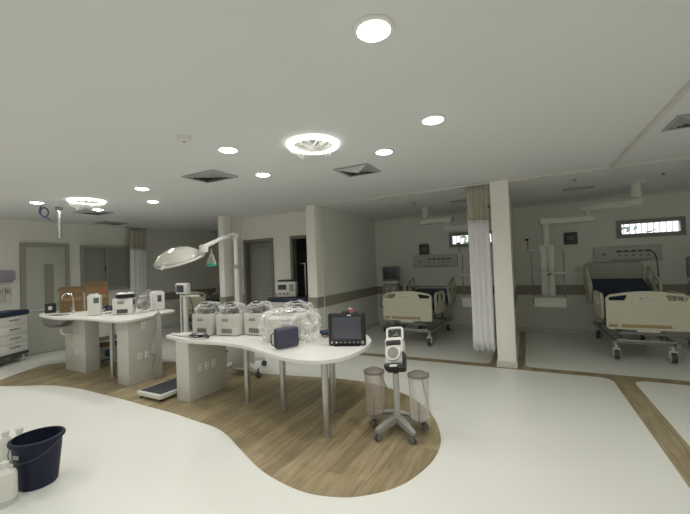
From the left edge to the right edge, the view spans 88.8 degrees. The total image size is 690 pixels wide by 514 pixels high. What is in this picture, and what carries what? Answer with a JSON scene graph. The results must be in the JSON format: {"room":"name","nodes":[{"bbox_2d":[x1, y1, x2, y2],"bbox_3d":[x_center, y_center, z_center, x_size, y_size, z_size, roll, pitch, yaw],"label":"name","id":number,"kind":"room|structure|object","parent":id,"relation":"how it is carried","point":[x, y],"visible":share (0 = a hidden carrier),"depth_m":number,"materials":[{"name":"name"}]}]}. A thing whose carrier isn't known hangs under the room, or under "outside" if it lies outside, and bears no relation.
{"room":"hospital ward","nodes":[
{"label":"hospital ward","id":0,"kind":"room"},
{"bbox_2d":[0,219,219,350],"bbox_3d":[-7.063,0.628,6.189,0.160,2.750,12.550,-3,-1,27],"label":"wall","id":1,"kind":"structure","parent":0,"point":[13,232],"depth_m":8.65,"materials":[{"name":"paint"}]},
{"bbox_2d":[0,270,15,281],"bbox_3d":[-6.633,0.370,6.744,0.120,0.225,0.490,-3,-1,27],"label":"dispenser","id":2,"kind":"object","parent":1,"relation":"attached to","point":[5,275],"visible":1,"depth_m":6.82,"materials":[{"name":"purple plastic"}]},
{"bbox_2d":[19,242,69,356],"bbox_3d":[-6.274,0.854,7.417,0.111,2.290,0.845,-3,-1,27],"label":"door","id":3,"kind":"structure","parent":1,"relation":"in","point":[44,267],"depth_m":7.34,"materials":[{"name":"paint"}]},
{"bbox_2d":[0,334,116,360],"bbox_3d":[-6.118,1.949,7.698,0.024,0.100,3.700,-3,-1,27],"label":"baseboard","id":4,"kind":"structure","parent":1,"relation":"attached to","point":[104,338],"depth_m":8.35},
{"bbox_2d":[80,245,129,291],"bbox_3d":[-5.747,0.266,8.532,0.080,1.070,1.150,-3,-1,27],"label":"window","id":5,"kind":"structure","parent":1,"relation":"in","point":[109,264],"depth_m":8.49,"materials":[{"name":"glass"}]},
{"bbox_2d":[161,321,190,329],"bbox_3d":[-4.655,1.953,10.544,0.024,0.100,2.600,-3,-1,27],"label":"baseboard","id":6,"kind":"structure","parent":1,"relation":"attached to","point":[189,322],"depth_m":10.03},
{"bbox_2d":[147,287,219,301],"bbox_3d":[-4.688,1.103,10.562,0.024,0.200,2.600,-3,-1,27],"label":"trim","id":7,"kind":"structure","parent":1,"relation":"attached to","point":[170,295],"depth_m":10.18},
{"bbox_2d":[153,233,240,311],"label":"lamp","id":8,"kind":"object","parent":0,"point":[175,257],"depth_m":4.10,"materials":[{"name":"white plastic"}]},
{"bbox_2d":[218,216,233,308],"bbox_3d":[-2.596,0.487,7.710,0.150,2.750,0.250,-3,-1,27],"label":"pillar","id":9,"kind":"structure","parent":0,"point":[224,222],"depth_m":7.63,"materials":[{"name":"paint"}]},
{"bbox_2d":[231,217,256,311],"bbox_3d":[-1.921,0.489,9.044,0.120,2.750,2.770,-3,-1,27],"label":"wall","id":10,"kind":"structure","parent":0,"point":[235,222],"depth_m":8.01,"materials":[{"name":"paint"}]},
{"bbox_2d":[220,296,233,305],"bbox_3d":[-2.578,0.962,7.700,0.166,0.200,0.266,-3,-1,27],"label":"trim","id":11,"kind":"structure","parent":10,"relation":"attached to","point":[229,299],"depth_m":7.61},
{"bbox_2d":[241,211,305,311],"bbox_3d":[-1.323,0.437,7.629,2.360,2.750,0.120,-3,-1,27],"label":"wall","id":12,"kind":"structure","parent":0,"point":[279,227],"depth_m":7.62,"materials":[{"name":"paint"}]},
{"bbox_2d":[243,238,274,311],"bbox_3d":[-1.882,0.719,7.905,0.850,2.240,0.160,-3,-1,27],"label":"trim","id":13,"kind":"structure","parent":12,"relation":"attached to","point":[246,246],"depth_m":8.02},
{"bbox_2d":[249,241,271,310],"bbox_3d":[-1.835,0.747,7.906,0.730,2.170,0.095,-3,-1,27],"label":"door","id":14,"kind":"structure","parent":12,"relation":"in","point":[260,255],"depth_m":7.95,"materials":[{"name":"wood"}]},
{"bbox_2d":[289,235,305,280],"bbox_3d":[-0.874,0.669,7.386,0.500,2.240,0.160,-3,-1,27],"label":"trim","id":15,"kind":"structure","parent":12,"relation":"attached to","point":[293,248],"depth_m":7.44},
{"bbox_2d":[296,239,307,295],"bbox_3d":[-0.829,0.439,8.634,2.200,2.750,0.100,-3,-1,27],"label":"doorway","id":16,"kind":"structure","parent":0,"point":[301,244],"depth_m":8.70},
{"bbox_2d":[305,204,324,328],"bbox_3d":[-0.565,0.389,6.745,0.200,2.750,0.240,-3,-1,27],"label":"pillar","id":17,"kind":"structure","parent":0,"point":[313,214],"depth_m":6.66,"materials":[{"name":"paint"}]},
{"bbox_2d":[0,0,689,234],"bbox_3d":[-1.383,-1.079,3.270,13.150,0.100,12.950,-3,-1,27],"label":"ceiling","id":18,"kind":"structure","parent":0,"point":[96,96],"depth_m":2.49,"materials":[{"name":"paint"}]},
{"bbox_2d":[39,205,50,219],"bbox_3d":[-4.882,-0.723,5.732,0.030,0.250,0.158,-3,-2,45],"label":"hose","id":19,"kind":"object","parent":18,"relation":"hanging from","point":[40,208],"visible":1,"depth_m":5.72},
{"bbox_2d":[55,207,62,238],"bbox_3d":[-4.800,-0.576,5.920,0.100,0.530,0.100,-3,-1,27],"label":"tube","id":20,"kind":"object","parent":18,"relation":"hanging from","point":[59,209],"visible":1,"depth_m":5.90,"materials":[{"name":"silver metal"}]},
{"bbox_2d":[67,198,105,209],"bbox_3d":[-4.024,-0.803,5.494,0.496,0.178,0.496,-3,-1,27],"label":"ring light","id":21,"kind":"object","parent":18,"relation":"attached to","point":[78,203],"visible":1,"depth_m":5.36,"materials":[{"name":"white"}]},
{"bbox_2d":[72,209,113,214],"bbox_3d":[-4.669,-0.822,6.540,0.500,0.022,0.450,-3,-1,27],"label":"ceiling vent","id":22,"kind":"object","parent":18,"relation":"in","point":[87,211],"visible":0.98,"depth_m":6.48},
{"bbox_2d":[96,221,128,224],"bbox_3d":[-5.313,-0.766,8.018,0.450,0.022,0.500,-3,-1,27],"label":"ceiling vent","id":23,"kind":"object","parent":18,"relation":"in","point":[102,222],"visible":1,"depth_m":7.97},
{"bbox_2d":[125,227,147,307],"bbox_3d":[-5.303,0.475,9.035,0.129,2.462,0.620,-3,-1,27],"label":"curtain","id":24,"kind":"object","parent":18,"relation":"hanging from","point":[137,237],"visible":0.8,"depth_m":9.02,"materials":[{"name":"white fabric"}]},
{"bbox_2d":[130,248,147,307],"bbox_3d":[-5.280,0.740,9.053,0.127,1.932,0.431,-3,-1,27],"label":"drape","id":25,"kind":"object","parent":24,"relation":"hanging from","point":[138,265],"depth_m":9.01,"materials":[{"name":"white fabric"}]},
{"bbox_2d":[176,134,191,142],"bbox_3d":[-1.386,-1.011,3.035,0.124,0.045,0.124,-3,-1,27],"label":"smoke detector","id":26,"kind":"object","parent":18,"relation":"attached to","point":[182,138],"visible":1,"depth_m":3.00,"materials":[{"name":"white plastic"}]},
{"bbox_2d":[181,169,237,182],"bbox_3d":[-1.660,-0.985,4.341,0.540,0.022,0.400,-3,-1,27],"label":"ceiling vent","id":27,"kind":"object","parent":18,"relation":"in","point":[209,176],"visible":1,"depth_m":4.30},
{"bbox_2d":[217,145,238,152],"bbox_3d":[-1.122,-1.022,3.382,0.208,0.030,0.208,-3,-1,27],"label":"recessed light","id":28,"kind":"object","parent":18,"relation":"in","point":[224,148],"visible":1,"depth_m":3.34,"materials":[{"name":"white"}]},
{"bbox_2d":[219,148,236,152],"bbox_3d":[-1.122,-1.021,3.381,0.168,0.028,0.168,-3,-1,27],"label":"diffuser","id":29,"kind":"object","parent":28,"relation":"attached to","point":[224,150],"depth_m":3.35,"materials":[{"name":"white"}]},
{"bbox_2d":[254,172,271,176],"bbox_3d":[-1.008,-1.006,4.334,0.208,0.030,0.208,-3,-1,27],"label":"recessed light","id":30,"kind":"object","parent":18,"relation":"in","point":[259,174],"visible":1,"depth_m":4.29,"materials":[{"name":"white"}]},
{"bbox_2d":[286,134,338,159],"bbox_3d":[-0.299,-0.989,3.326,0.496,0.174,0.496,-3,-1,27],"label":"ring light","id":31,"kind":"object","parent":18,"relation":"attached to","point":[307,144],"visible":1,"depth_m":3.19,"materials":[{"name":"white"}]},
{"bbox_2d":[333,163,380,176],"bbox_3d":[0.154,-1.049,4.319,0.440,0.034,0.440,-3,-1,27],"label":"ceiling vent","id":32,"kind":"object","parent":18,"relation":"in","point":[365,168],"visible":1,"depth_m":4.26,"materials":[{"name":"white plastic"}]},
{"bbox_2d":[352,14,394,43],"bbox_3d":[0.141,-1.105,1.728,0.208,0.030,0.208,-3,-1,27],"label":"recessed light","id":33,"kind":"object","parent":18,"relation":"in","point":[371,28],"visible":1,"depth_m":1.70,"materials":[{"name":"white"}]},
{"bbox_2d":[357,20,389,41],"bbox_3d":[0.141,-1.104,1.728,0.168,0.028,0.168,-3,-1,27],"label":"diffuser","id":34,"kind":"object","parent":33,"relation":"attached to","point":[367,30],"depth_m":1.71,"materials":[{"name":"white"}]},
{"bbox_2d":[374,148,393,154],"bbox_3d":[0.402,-1.075,3.624,0.208,0.030,0.208,-3,-1,27],"label":"recessed light","id":35,"kind":"object","parent":18,"relation":"in","point":[381,151],"visible":1,"depth_m":3.58,"materials":[{"name":"white"}]},
{"bbox_2d":[376,150,391,154],"bbox_3d":[0.402,-1.075,3.624,0.168,0.028,0.168,-3,-1,27],"label":"diffuser","id":36,"kind":"object","parent":35,"relation":"attached to","point":[379,152],"depth_m":3.59,"materials":[{"name":"white"}]},
{"bbox_2d":[420,114,445,124],"bbox_3d":[0.714,-1.104,2.856,0.208,0.030,0.208,-3,-1,27],"label":"recessed light","id":37,"kind":"object","parent":18,"relation":"in","point":[431,119],"visible":1,"depth_m":2.82,"materials":[{"name":"white"}]},
{"bbox_2d":[423,116,442,124],"bbox_3d":[0.714,-1.103,2.856,0.168,0.028,0.168,-3,-1,27],"label":"diffuser","id":38,"kind":"object","parent":37,"relation":"attached to","point":[427,120],"depth_m":2.82,"materials":[{"name":"white"}]},
{"bbox_2d":[419,206,471,306],"bbox_3d":[2.186,-0.055,7.103,1.429,2.060,0.450,-3,-1,34],"label":"boom","id":39,"kind":"object","parent":18,"relation":"hanging from","point":[467,302],"visible":0.48,"depth_m":7.17,"materials":[{"name":"white plastic"}]},
{"bbox_2d":[458,182,494,351],"bbox_3d":[2.028,0.150,5.340,0.503,2.532,0.089,-3,-1,21],"label":"curtain","id":40,"kind":"object","parent":18,"relation":"hanging from","point":[476,196],"visible":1,"depth_m":5.33,"materials":[{"name":"white fabric"}]},
{"bbox_2d":[468,219,494,351],"bbox_3d":[2.061,0.424,5.325,0.311,1.982,0.087,-3,-1,20],"label":"drape","id":41,"kind":"object","parent":40,"relation":"hanging from","point":[478,230],"depth_m":5.32,"materials":[{"name":"white fabric"}]},
{"bbox_2d":[316,156,689,206],"bbox_3d":[2.661,-1.133,5.065,7.200,0.028,0.035,-3,-1,27],"label":"trim","id":42,"kind":"structure","parent":18,"relation":"attached to","point":[686,157],"depth_m":4.99,"materials":[{"name":"metal"}]},
{"bbox_2d":[563,185,594,190],"bbox_3d":[3.981,-1.167,6.016,0.440,0.022,0.160,-3,-1,27],"label":"ceiling vent","id":43,"kind":"object","parent":18,"relation":"in","point":[585,187],"visible":1,"depth_m":5.98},
{"bbox_2d":[525,181,645,307],"bbox_3d":[4.192,-0.151,6.235,1.775,2.060,0.624,-3,-1,27],"label":"boom","id":44,"kind":"object","parent":18,"relation":"hanging from","point":[548,298],"visible":1,"depth_m":6.41,"materials":[{"name":"white plastic"}]},
{"bbox_2d":[532,272,565,273],"bbox_3d":[3.730,0.292,6.470,0.520,0.022,0.360,-3,-1,27],"label":"shelf","id":45,"kind":"object","parent":44,"relation":"attached to","point":[532,272],"depth_m":6.33,"materials":[{"name":"white plastic"}]},
{"bbox_2d":[533,296,567,298],"bbox_3d":[3.747,0.734,6.461,0.540,0.016,0.380,-3,-1,27],"label":"tray","id":46,"kind":"object","parent":44,"relation":"on","point":[534,297],"depth_m":6.36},
{"bbox_2d":[610,80,689,168],"bbox_3d":[1.278,-1.180,0.311,0.035,0.028,9.720,-3,-1,27],"label":"trim","id":47,"kind":"structure","parent":18,"relation":"attached to","point":[686,87],"depth_m":3.00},
{"bbox_2d":[662,113,689,131],"bbox_3d":[3.089,-1.195,3.057,0.420,0.022,0.400,-3,-1,27],"label":"ceiling vent","id":48,"kind":"object","parent":18,"relation":"in","point":[682,121],"visible":1,"depth_m":3.13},
{"bbox_2d":[0,324,689,513],"bbox_3d":[-1.273,1.767,3.211,13.150,0.103,12.950,-3,-1,27],"label":"floor","id":49,"kind":"structure","parent":0,"point":[513,441],"depth_m":3.26,"materials":[{"name":"white plastic"}]},
{"bbox_2d":[0,430,11,464],"bbox_3d":[-2.911,1.637,3.024,0.090,0.280,0.090,-2,-1,7],"label":"bottle","id":50,"kind":"object","parent":49,"relation":"on","point":[6,438],"visible":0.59,"depth_m":3.00,"materials":[{"name":"plastic"}]},
{"bbox_2d":[0,460,17,509],"bbox_3d":[-2.406,1.599,2.489,0.141,0.295,0.141,-2,-1,7],"label":"bottle","id":51,"kind":"object","parent":49,"relation":"on","point":[8,475],"visible":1,"depth_m":2.46,"materials":[{"name":"plastic"}]},
{"bbox_2d":[0,309,28,361],"bbox_3d":[-6.310,1.488,6.243,0.443,0.975,1.160,-2,-1,1],"label":"cart","id":52,"kind":"object","parent":49,"relation":"on","point":[13,323],"visible":1,"depth_m":6.50,"materials":[{"name":"white plastic"}]},
{"bbox_2d":[0,309,28,317],"bbox_3d":[-6.328,1.051,6.252,0.440,0.100,1.160,-2,-1,1],"label":"cushion","id":53,"kind":"object","parent":52,"relation":"on","point":[19,313],"depth_m":6.55,"materials":[{"name":"blue plastic"}]},
{"bbox_2d":[15,426,23,436],"bbox_3d":[-2.782,1.617,3.014,0.090,0.310,0.090,-2,-1,7],"label":"bottle","id":54,"kind":"object","parent":49,"relation":"on","point":[19,430],"visible":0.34,"depth_m":3.00,"materials":[{"name":"plastic"}]},
{"bbox_2d":[7,426,65,491],"bbox_3d":[-2.386,1.570,2.738,0.348,0.362,0.348,-3,-1,27],"label":"bucket","id":55,"kind":"object","parent":49,"relation":"on","point":[36,453],"visible":0.99,"depth_m":2.65,"materials":[{"name":"plastic"}]},
{"bbox_2d":[39,308,174,385],"bbox_3d":[-3.968,1.401,5.859,2.731,0.947,1.225,-3,-1,27],"label":"table","id":56,"kind":"object","parent":49,"relation":"on","point":[135,331],"visible":0.89,"depth_m":5.38,"materials":[{"name":"laminate"}]},
{"bbox_2d":[45,303,55,313],"bbox_3d":[-5.144,0.893,6.152,0.150,0.170,0.020,-1,-2,-40],"label":"card stand","id":57,"kind":"object","parent":56,"relation":"on","point":[49,307],"visible":1,"depth_m":6.15,"materials":[{"name":"black plastic"}]},
{"bbox_2d":[42,315,72,327],"bbox_3d":[-4.786,1.076,5.867,0.630,0.170,0.350,-3,-1,27],"label":"sink","id":58,"kind":"object","parent":56,"relation":"in","point":[50,323],"depth_m":5.71,"materials":[{"name":"metal"}]},
{"bbox_2d":[61,293,75,312],"bbox_3d":[-4.693,0.780,5.957,0.226,0.353,0.091,-2,-1,-3],"label":"faucet","id":59,"kind":"object","parent":56,"relation":"on","point":[73,310],"visible":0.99,"depth_m":5.97,"materials":[{"name":"silver metal"}]},
{"bbox_2d":[57,286,82,312],"bbox_3d":[-4.876,0.750,6.255,0.366,0.440,0.243,-1,-2,-37],"label":"carton","id":60,"kind":"object","parent":56,"relation":"on","point":[65,303],"visible":0.89,"depth_m":6.17,"materials":[{"name":"cardboard"}]},
{"bbox_2d":[87,293,101,315],"bbox_3d":[-3.960,0.746,5.576,0.170,0.340,0.155,-2,-1,-23],"label":"white analyser","id":61,"kind":"object","parent":56,"relation":"on","point":[94,301],"visible":1,"depth_m":5.51,"materials":[{"name":"plastic"}]},
{"bbox_2d":[85,282,108,310],"bbox_3d":[-4.572,0.713,6.494,0.340,0.500,0.244,-1,-2,-37],"label":"carton","id":62,"kind":"object","parent":56,"relation":"on","point":[101,288],"visible":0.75,"depth_m":6.45,"materials":[{"name":"cardboard"}]},
{"bbox_2d":[112,291,135,314],"bbox_3d":[-3.495,0.723,5.594,0.290,0.350,0.270,-2,-1,-18],"label":"centrifuge","id":63,"kind":"object","parent":56,"relation":"on","point":[124,302],"visible":1,"depth_m":5.50,"materials":[{"name":"white plastic"}]},
{"bbox_2d":[136,289,153,311],"bbox_3d":[-3.241,0.699,5.699,0.252,0.372,0.168,-1,-1,-31],"label":"tubing","id":64,"kind":"object","parent":56,"relation":"on","point":[144,293],"visible":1,"depth_m":5.69,"materials":[{"name":"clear plastic"}]},
{"bbox_2d":[150,309,160,378],"bbox_3d":[-2.911,1.333,5.512,0.136,0.983,0.674,-2,-1,-18],"label":"power cord","id":65,"kind":"object","parent":56,"relation":"hanging from","point":[158,309],"visible":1,"depth_m":5.24,"materials":[{"name":"grey plastic"}]},
{"bbox_2d":[149,290,164,310],"bbox_3d":[-3.182,0.734,5.971,0.220,0.320,0.165,-1,-1,-31],"label":"medical device","id":66,"kind":"object","parent":56,"relation":"on","point":[158,297],"visible":0.96,"depth_m":5.91,"materials":[{"name":"white plastic"}]},
{"bbox_2d":[99,340,116,362],"bbox_3d":[-4.371,1.736,6.493,0.300,0.336,0.250,-1,-1,-31],"label":"carton","id":67,"kind":"object","parent":49,"relation":"on","point":[104,347],"visible":0.64,"depth_m":6.39,"materials":[{"name":"cardboard"}]},
{"bbox_2d":[101,349,109,360],"bbox_3d":[-4.309,1.774,6.392,0.200,0.207,0.015,-1,-1,-31],"label":"print","id":68,"kind":"object","parent":67,"relation":"attached to","point":[105,353],"depth_m":6.38},
{"bbox_2d":[137,283,199,401],"bbox_3d":[-2.326,1.078,4.719,0.480,1.418,0.708,-3,-1,27],"label":"scale","id":69,"kind":"object","parent":49,"relation":"on","point":[160,391],"visible":0.65,"depth_m":4.76,"materials":[{"name":"white plastic"}]},
{"bbox_2d":[180,285,219,329],"bbox_3d":[-3.483,1.333,10.063,1.000,1.232,2.115,-3,-1,27],"label":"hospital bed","id":70,"kind":"object","parent":49,"relation":"on","point":[195,300],"visible":0.18,"depth_m":9.12,"materials":[{"name":"beige plastic"}]},
{"bbox_2d":[206,288,220,311],"bbox_3d":[-3.073,1.090,8.607,0.500,1.620,0.380,-3,-1,27],"label":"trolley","id":71,"kind":"object","parent":49,"relation":"on","point":[215,297],"visible":0.3,"depth_m":8.44,"materials":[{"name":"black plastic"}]},
{"bbox_2d":[226,346,243,368],"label":"lamp","id":72,"kind":"object","parent":49,"relation":"on","point":[235,358],"depth_m":5.23,"materials":[{"name":"white plastic"}]},
{"bbox_2d":[249,350,266,377],"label":"lamp","id":73,"kind":"object","parent":49,"relation":"on","point":[252,357],"depth_m":5.38,"materials":[{"name":"white plastic"}]},
{"bbox_2d":[166,329,370,437],"bbox_3d":[-0.992,1.347,4.233,2.811,0.757,1.382,-3,-1,27],"label":"table","id":74,"kind":"object","parent":49,"relation":"on","point":[201,363],"visible":0.84,"depth_m":4.16,"materials":[{"name":"laminate"}]},
{"bbox_2d":[171,333,209,338],"bbox_3d":[-1.993,0.976,4.426,0.735,0.070,0.162,-3,-1,27],"label":"cable bundle","id":75,"kind":"object","parent":74,"relation":"on","point":[198,335],"visible":1,"depth_m":4.33,"materials":[{"name":"black plastic"}]},
{"bbox_2d":[192,301,221,334],"bbox_3d":[-1.791,0.794,4.641,0.356,0.426,0.323,-3,-1,22],"label":"medical device","id":76,"kind":"object","parent":74,"relation":"on","point":[204,321],"visible":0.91,"depth_m":4.53,"materials":[{"name":"grey plastic"}]},
{"bbox_2d":[216,302,248,335],"bbox_3d":[-1.444,0.783,4.528,0.344,0.418,0.323,-3,-1,19],"label":"medical device","id":77,"kind":"object","parent":74,"relation":"on","point":[230,321],"visible":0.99,"depth_m":4.42,"materials":[{"name":"grey plastic"}]},
{"bbox_2d":[244,301,275,335],"bbox_3d":[-1.078,0.766,4.486,0.347,0.421,0.321,-3,-1,25],"label":"medical device","id":78,"kind":"object","parent":74,"relation":"on","point":[251,319],"visible":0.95,"depth_m":4.39,"materials":[{"name":"grey plastic"}]},
{"bbox_2d":[270,326,298,348],"bbox_3d":[-0.625,0.829,3.632,0.301,0.200,0.085,-1,-1,-35],"label":"case","id":79,"kind":"object","parent":74,"relation":"on","point":[284,337],"visible":1,"depth_m":3.60,"materials":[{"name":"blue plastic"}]},
{"bbox_2d":[257,307,320,342],"bbox_3d":[-0.616,0.754,3.970,0.726,0.378,0.438,-2,-1,7],"label":"machine","id":80,"kind":"object","parent":74,"relation":"on","point":[273,322],"visible":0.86,"depth_m":3.91,"materials":[{"name":"grey plastic"}]},
{"bbox_2d":[280,300,315,332],"bbox_3d":[-0.595,0.757,4.537,0.423,0.404,0.302,-3,-1,21],"label":"medical device","id":81,"kind":"object","parent":74,"relation":"on","point":[305,317],"visible":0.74,"depth_m":4.45,"materials":[{"name":"grey plastic"}]},
{"bbox_2d":[319,329,328,337],"bbox_3d":[-0.205,0.892,4.132,0.202,0.085,0.168,-2,-1,2],"label":"pouch","id":82,"kind":"object","parent":74,"relation":"on","point":[324,333],"visible":0.55,"depth_m":4.11,"materials":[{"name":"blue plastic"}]},
{"bbox_2d":[328,312,365,346],"bbox_3d":[0.023,0.752,3.678,0.385,0.330,0.140,-2,-1,6],"label":"patient monitor","id":83,"kind":"object","parent":74,"relation":"on","point":[344,329],"visible":1,"depth_m":3.62,"materials":[{"name":"black plastic"}]},
{"bbox_2d":[267,296,308,315],"bbox_3d":[-1.043,1.295,7.085,0.920,0.990,0.490,-3,-1,27],"label":"cart","id":84,"kind":"object","parent":49,"relation":"on","point":[277,303],"visible":0.22,"depth_m":6.93,"materials":[{"name":"white plastic"}]},
{"bbox_2d":[273,279,297,297],"bbox_3d":[-1.204,0.633,7.134,0.455,0.345,0.269,-2,-1,7],"label":"defibrillator","id":85,"kind":"object","parent":84,"relation":"on","point":[289,288],"visible":1,"depth_m":7.05,"materials":[{"name":"white plastic"}]},
{"bbox_2d":[267,296,308,302],"bbox_3d":[-1.058,0.846,7.099,0.920,0.090,0.480,-3,-1,27],"label":"cushion","id":86,"kind":"object","parent":84,"relation":"on","point":[297,298],"depth_m":6.91,"materials":[{"name":"blue plastic"}]},
{"bbox_2d":[380,266,400,330],"bbox_3d":[1.098,0.979,8.356,0.459,1.510,0.508,-3,-1,19],"label":"ventilator","id":87,"kind":"object","parent":49,"relation":"on","point":[390,275],"visible":0.75,"depth_m":8.27,"materials":[{"name":"white plastic"}]},
{"bbox_2d":[382,266,399,281],"bbox_3d":[1.093,0.404,8.388,0.380,0.360,0.220,-3,-1,19],"label":"monitor","id":88,"kind":"object","parent":87,"relation":"on","point":[389,273],"depth_m":8.28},
{"bbox_2d":[363,327,430,444],"bbox_3d":[0.492,1.174,3.329,0.572,0.949,0.544,-2,-1,-22],"label":"stand","id":89,"kind":"object","parent":49,"relation":"on","point":[395,355],"visible":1,"depth_m":3.32,"materials":[{"name":"white plastic"}]},
{"bbox_2d":[363,367,387,416],"bbox_3d":[0.291,1.301,3.419,0.207,0.455,0.202,-3,-1,27],"label":"jar","id":90,"kind":"object","parent":89,"relation":"on","point":[372,371],"depth_m":3.40,"materials":[{"name":"clear plastic"}]},
{"bbox_2d":[407,370,430,422],"bbox_3d":[0.687,1.283,3.260,0.202,0.455,0.202,-3,-1,27],"label":"jar","id":91,"kind":"object","parent":89,"relation":"on","point":[415,374],"depth_m":3.25,"materials":[{"name":"clear plastic"}]},
{"bbox_2d":[383,277,455,345],"bbox_3d":[1.667,1.080,7.504,1.000,1.232,2.115,-3,-1,29],"label":"hospital bed","id":92,"kind":"object","parent":49,"relation":"on","point":[422,305],"visible":0.94,"depth_m":6.73,"materials":[{"name":"beige plastic"}]},
{"bbox_2d":[359,331,689,487],"bbox_3d":[2.613,1.537,1.792,6.615,0.003,12.081,-2,-1,3],"label":"floor strip","id":93,"kind":"object","parent":49,"relation":"in","point":[673,445],"visible":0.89,"depth_m":3.81,"materials":[{"name":"brown wood"}]},
{"bbox_2d":[584,262,689,363],"bbox_3d":[4.759,0.822,5.915,1.000,1.442,2.115,-3,-1,27],"label":"hospital bed","id":94,"kind":"object","parent":49,"relation":"on","point":[620,295],"visible":1,"depth_m":5.19,"materials":[{"name":"beige plastic"}]},
{"bbox_2d":[686,256,689,344],"bbox_3d":[5.864,0.740,5.740,0.459,1.510,0.508,-3,-1,35],"label":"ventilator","id":95,"kind":"object","parent":49,"relation":"on","point":[688,257],"visible":0.93,"depth_m":5.87,"materials":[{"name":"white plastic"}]},
{"bbox_2d":[686,256,689,277],"bbox_3d":[5.864,0.165,5.766,0.380,0.360,0.220,-3,-1,35],"label":"monitor","id":96,"kind":"object","parent":95,"relation":"on","point":[687,258],"depth_m":5.83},
{"bbox_2d":[320,206,378,330],"bbox_3d":[0.162,0.387,8.012,0.134,2.750,2.700,-3,-1,27],"label":"wall","id":97,"kind":"structure","parent":0,"point":[348,239],"depth_m":7.81,"materials":[{"name":"paint"}]},
{"bbox_2d":[308,296,323,307],"bbox_3d":[-0.547,0.863,6.734,0.216,0.200,0.256,-3,-1,27],"label":"trim","id":98,"kind":"structure","parent":97,"relation":"attached to","point":[318,302],"depth_m":6.63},
{"bbox_2d":[325,286,377,306],"bbox_3d":[0.234,0.859,7.986,0.024,0.200,2.680,-3,-1,27],"label":"trim","id":99,"kind":"structure","parent":97,"relation":"attached to","point":[334,299],"depth_m":7.69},
{"bbox_2d":[489,180,516,361],"bbox_3d":[2.381,0.245,5.297,0.250,2.750,0.250,-3,-1,27],"label":"pillar","id":100,"kind":"structure","parent":0,"point":[499,190],"depth_m":5.19,"materials":[{"name":"paint"}]},
{"bbox_2d":[497,358,517,368],"bbox_3d":[2.433,1.573,5.269,0.280,0.090,0.280,-3,-1,27],"label":"baseboard","id":101,"kind":"structure","parent":100,"relation":"attached to","point":[507,364],"depth_m":5.15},
{"bbox_2d":[509,195,517,347],"bbox_3d":[3.033,0.246,6.564,0.190,2.750,2.650,-3,-1,27],"label":"wall","id":102,"kind":"structure","parent":0,"point":[510,202],"depth_m":6.82,"materials":[{"name":"paint"}]},
{"bbox_2d":[374,191,689,333],"bbox_3d":[1.579,0.351,8.892,13.050,2.750,0.160,-3,-1,27],"label":"wall","id":103,"kind":"structure","parent":0,"point":[397,241],"depth_m":7.41,"materials":[{"name":"paint"}]},
{"bbox_2d":[419,244,428,254],"bbox_3d":[1.929,-0.184,8.597,0.235,0.250,0.045,-3,-1,27],"label":"wall display","id":104,"kind":"object","parent":103,"relation":"attached to","point":[423,248],"visible":1,"depth_m":8.58,"materials":[{"name":"grey plastic"}]},
{"bbox_2d":[413,254,457,267],"bbox_3d":[2.155,0.095,8.462,1.050,0.300,0.078,-3,-1,27],"label":"panel","id":105,"kind":"object","parent":103,"relation":"attached to","point":[441,260],"visible":1,"depth_m":8.43,"materials":[{"name":"grey plastic"}]},
{"bbox_2d":[377,285,494,293],"bbox_3d":[2.199,0.794,8.469,3.050,0.200,0.024,-3,-1,27],"label":"trim","id":106,"kind":"structure","parent":103,"relation":"attached to","point":[459,289],"depth_m":8.24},
{"bbox_2d":[379,321,495,329],"bbox_3d":[2.232,1.643,8.451,3.050,0.100,0.024,-3,-1,27],"label":"baseboard","id":107,"kind":"structure","parent":103,"relation":"attached to","point":[457,326],"depth_m":8.35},
{"bbox_2d":[449,230,491,247],"bbox_3d":[2.906,-0.412,8.100,1.000,0.340,0.087,-3,-1,27],"label":"window","id":108,"kind":"structure","parent":103,"relation":"in","point":[451,245],"depth_m":8.21,"materials":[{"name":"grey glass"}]},
{"bbox_2d":[374,187,689,220],"bbox_3d":[3.935,-1.114,7.569,7.125,0.060,0.040,-3,-1,27],"label":"trim","id":109,"kind":"structure","parent":103,"relation":"attached to","point":[679,189],"depth_m":7.27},
{"bbox_2d":[564,232,577,244],"bbox_3d":[4.619,-0.382,7.214,0.235,0.250,0.045,-3,-1,27],"label":"wall display","id":110,"kind":"object","parent":103,"relation":"attached to","point":[569,237],"visible":1,"depth_m":7.20,"materials":[{"name":"grey plastic"}]},
{"bbox_2d":[517,284,688,294],"bbox_3d":[5.442,0.633,6.802,3.900,0.200,0.024,-3,-1,27],"label":"trim","id":111,"kind":"structure","parent":103,"relation":"attached to","point":[682,288],"depth_m":7.21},
{"bbox_2d":[518,327,689,338],"bbox_3d":[5.475,1.483,6.784,3.900,0.100,0.024,-3,-1,27],"label":"baseboard","id":112,"kind":"structure","parent":103,"relation":"attached to","point":[523,329],"depth_m":7.14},
{"bbox_2d":[593,244,662,276],"bbox_3d":[5.414,0.083,6.756,1.050,0.601,0.132,-3,-1,27],"label":"panel","id":113,"kind":"object","parent":103,"relation":"attached to","point":[653,252],"visible":1,"depth_m":6.75,"materials":[{"name":"grey plastic"}]},
{"bbox_2d":[616,216,686,238],"bbox_3d":[5.745,-0.553,6.640,1.010,0.340,0.087,-3,-1,27],"label":"window","id":114,"kind":"structure","parent":103,"relation":"in","point":[682,219],"depth_m":6.60,"materials":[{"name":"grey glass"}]},
{"label":"outside","id":115,"kind":"structure","parent":0,"visible":0},
{"bbox_3d":[5.617,1.615,8.580,16.000,0.100,2.900,-3,-1,27],"label":"ground","id":116,"kind":"structure","parent":115,"visible":0},
{"bbox_2d":[453,221,678,243],"bbox_3d":[6.193,-0.032,9.859,16.000,3.200,0.200,-3,-1,27],"label":"wall","id":117,"kind":"structure","parent":116,"relation":"on","point":[668,226],"depth_m":8.97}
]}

